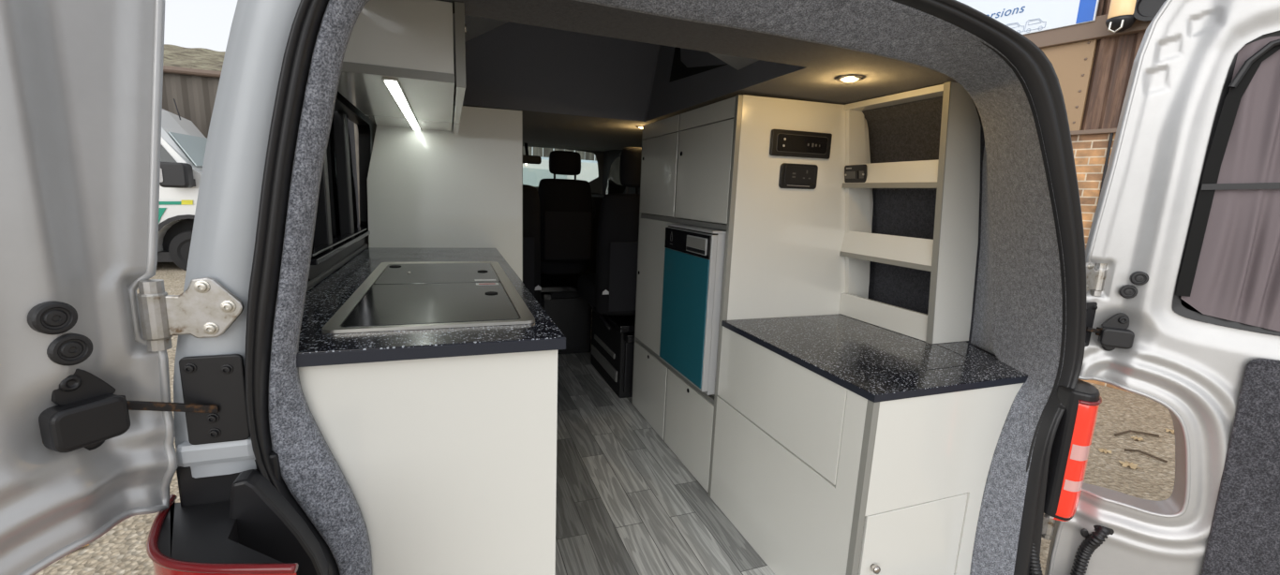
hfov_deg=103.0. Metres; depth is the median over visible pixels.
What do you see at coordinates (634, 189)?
wall pillar
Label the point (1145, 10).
floodlight
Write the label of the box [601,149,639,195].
wall
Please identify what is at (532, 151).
fence
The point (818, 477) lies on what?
base cabinet
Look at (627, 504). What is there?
floor
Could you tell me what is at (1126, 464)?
fallen leaf
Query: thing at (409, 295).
cooktop
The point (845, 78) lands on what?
recessed light
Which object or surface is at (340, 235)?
window
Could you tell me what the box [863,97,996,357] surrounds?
wall
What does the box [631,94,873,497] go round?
cabinet
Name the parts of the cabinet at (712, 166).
door, door, door, panel, plinth rail, fridge rail, door, door, panel, panel, control panel, frame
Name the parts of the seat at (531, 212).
panel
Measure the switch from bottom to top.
0.060 m
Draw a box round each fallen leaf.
[1098,448,1111,453]
[1118,461,1140,469]
[1131,435,1144,441]
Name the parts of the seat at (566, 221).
slide rail, backrest, panel, panel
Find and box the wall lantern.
[1105,0,1136,32]
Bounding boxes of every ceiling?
[438,0,957,149]
[522,142,613,151]
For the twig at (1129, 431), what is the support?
on the ground
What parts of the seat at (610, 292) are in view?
adjuster lever, slide rail, panel, backrest, panel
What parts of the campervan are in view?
door, check arm, check plate, roof panel, check plate, check arm, door, trim panel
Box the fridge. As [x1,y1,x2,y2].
[659,223,726,395]
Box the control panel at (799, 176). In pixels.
[778,163,818,189]
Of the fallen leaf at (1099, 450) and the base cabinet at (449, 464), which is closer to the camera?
the base cabinet at (449, 464)
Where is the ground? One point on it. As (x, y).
(122, 550)
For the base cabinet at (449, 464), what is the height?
0.814 m
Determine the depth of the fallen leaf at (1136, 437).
3.74 m
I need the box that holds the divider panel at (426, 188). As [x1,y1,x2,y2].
[367,105,522,282]
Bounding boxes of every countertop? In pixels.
[296,247,565,367]
[721,313,1027,402]
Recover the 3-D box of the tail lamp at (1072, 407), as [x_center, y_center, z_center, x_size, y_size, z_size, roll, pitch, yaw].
[1.000,0.381,1.182,0.119,0.318,0.093,-2,11,-20]
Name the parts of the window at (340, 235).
pane, sill, slider rail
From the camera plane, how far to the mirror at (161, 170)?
8.29 m
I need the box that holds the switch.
[844,164,867,182]
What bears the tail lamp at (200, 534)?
attached to the campervan
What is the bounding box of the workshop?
[1023,0,1151,393]
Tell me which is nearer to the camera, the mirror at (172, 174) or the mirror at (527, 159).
the mirror at (527, 159)
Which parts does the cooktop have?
glass lid, glass lid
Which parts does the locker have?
floor panel, panel, light strip, door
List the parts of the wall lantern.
glass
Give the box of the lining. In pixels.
[267,0,1066,574]
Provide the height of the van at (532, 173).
2.160 m
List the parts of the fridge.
door panel, control panel, trim, latch frame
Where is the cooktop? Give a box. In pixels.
[321,261,535,333]
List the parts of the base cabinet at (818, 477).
panel, knob, door panel, panel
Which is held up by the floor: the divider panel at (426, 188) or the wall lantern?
the divider panel at (426, 188)
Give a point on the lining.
(1018, 316)
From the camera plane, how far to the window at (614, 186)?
4.17 m
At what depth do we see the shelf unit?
1.57 m
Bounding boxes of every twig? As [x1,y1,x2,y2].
[1114,430,1159,436]
[1124,448,1167,462]
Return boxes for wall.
[367,120,376,247]
[534,148,603,310]
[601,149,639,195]
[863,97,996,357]
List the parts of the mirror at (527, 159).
stem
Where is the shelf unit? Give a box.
[839,81,980,344]
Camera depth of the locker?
0.92 m
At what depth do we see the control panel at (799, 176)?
1.68 m
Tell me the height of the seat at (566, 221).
1.299 m
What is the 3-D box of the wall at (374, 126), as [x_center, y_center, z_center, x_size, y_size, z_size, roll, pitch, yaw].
[-1.194,-0.130,2.382,0.021,1.440,3.140,-2,11,-20]
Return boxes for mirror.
[159,162,193,188]
[159,168,163,182]
[522,143,541,163]
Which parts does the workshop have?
tan panel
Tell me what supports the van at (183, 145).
on the ground
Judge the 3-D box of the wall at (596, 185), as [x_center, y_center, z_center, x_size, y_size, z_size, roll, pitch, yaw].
[-1.119,-0.509,4.269,1.690,1.520,0.040,-2,11,-20]
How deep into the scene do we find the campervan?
0.58 m
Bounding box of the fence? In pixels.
[354,123,596,218]
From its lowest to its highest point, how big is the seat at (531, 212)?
1.299 m
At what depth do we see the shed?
10.87 m
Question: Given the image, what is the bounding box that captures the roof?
[462,21,804,122]
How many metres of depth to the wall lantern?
4.40 m
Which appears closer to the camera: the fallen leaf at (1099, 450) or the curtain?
the curtain
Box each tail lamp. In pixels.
[146,494,298,574]
[1043,379,1101,521]
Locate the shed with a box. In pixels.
[162,44,225,138]
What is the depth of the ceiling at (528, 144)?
4.14 m
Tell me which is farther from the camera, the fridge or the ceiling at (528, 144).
the ceiling at (528, 144)
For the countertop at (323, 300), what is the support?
on the base cabinet at (449, 464)
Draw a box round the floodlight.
[1132,0,1166,21]
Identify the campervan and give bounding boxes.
[0,0,1279,574]
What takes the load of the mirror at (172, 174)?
attached to the van at (183, 145)
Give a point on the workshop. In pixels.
(1093, 64)
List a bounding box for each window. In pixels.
[306,91,372,292]
[605,156,625,194]
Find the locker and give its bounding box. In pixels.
[337,0,466,133]
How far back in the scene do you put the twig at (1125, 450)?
3.49 m
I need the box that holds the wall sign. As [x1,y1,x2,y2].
[956,0,1099,35]
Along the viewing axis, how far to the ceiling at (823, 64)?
1.20 m
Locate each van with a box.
[157,98,207,270]
[522,156,598,186]
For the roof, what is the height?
0.490 m
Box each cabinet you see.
[298,349,557,574]
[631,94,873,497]
[710,326,1023,574]
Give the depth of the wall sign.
5.02 m
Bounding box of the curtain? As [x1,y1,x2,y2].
[1181,36,1279,331]
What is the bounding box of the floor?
[555,310,774,574]
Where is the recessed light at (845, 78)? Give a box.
[835,74,863,82]
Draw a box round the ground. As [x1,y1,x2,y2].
[35,262,1175,574]
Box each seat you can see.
[522,184,541,304]
[537,150,593,354]
[577,147,656,398]
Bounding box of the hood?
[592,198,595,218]
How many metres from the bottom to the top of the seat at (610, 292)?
1.279 m
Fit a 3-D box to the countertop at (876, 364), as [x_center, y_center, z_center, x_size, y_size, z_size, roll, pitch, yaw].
[0.676,0.169,1.492,0.621,0.019,0.658,-2,11,-20]
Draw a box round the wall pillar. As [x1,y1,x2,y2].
[632,187,637,193]

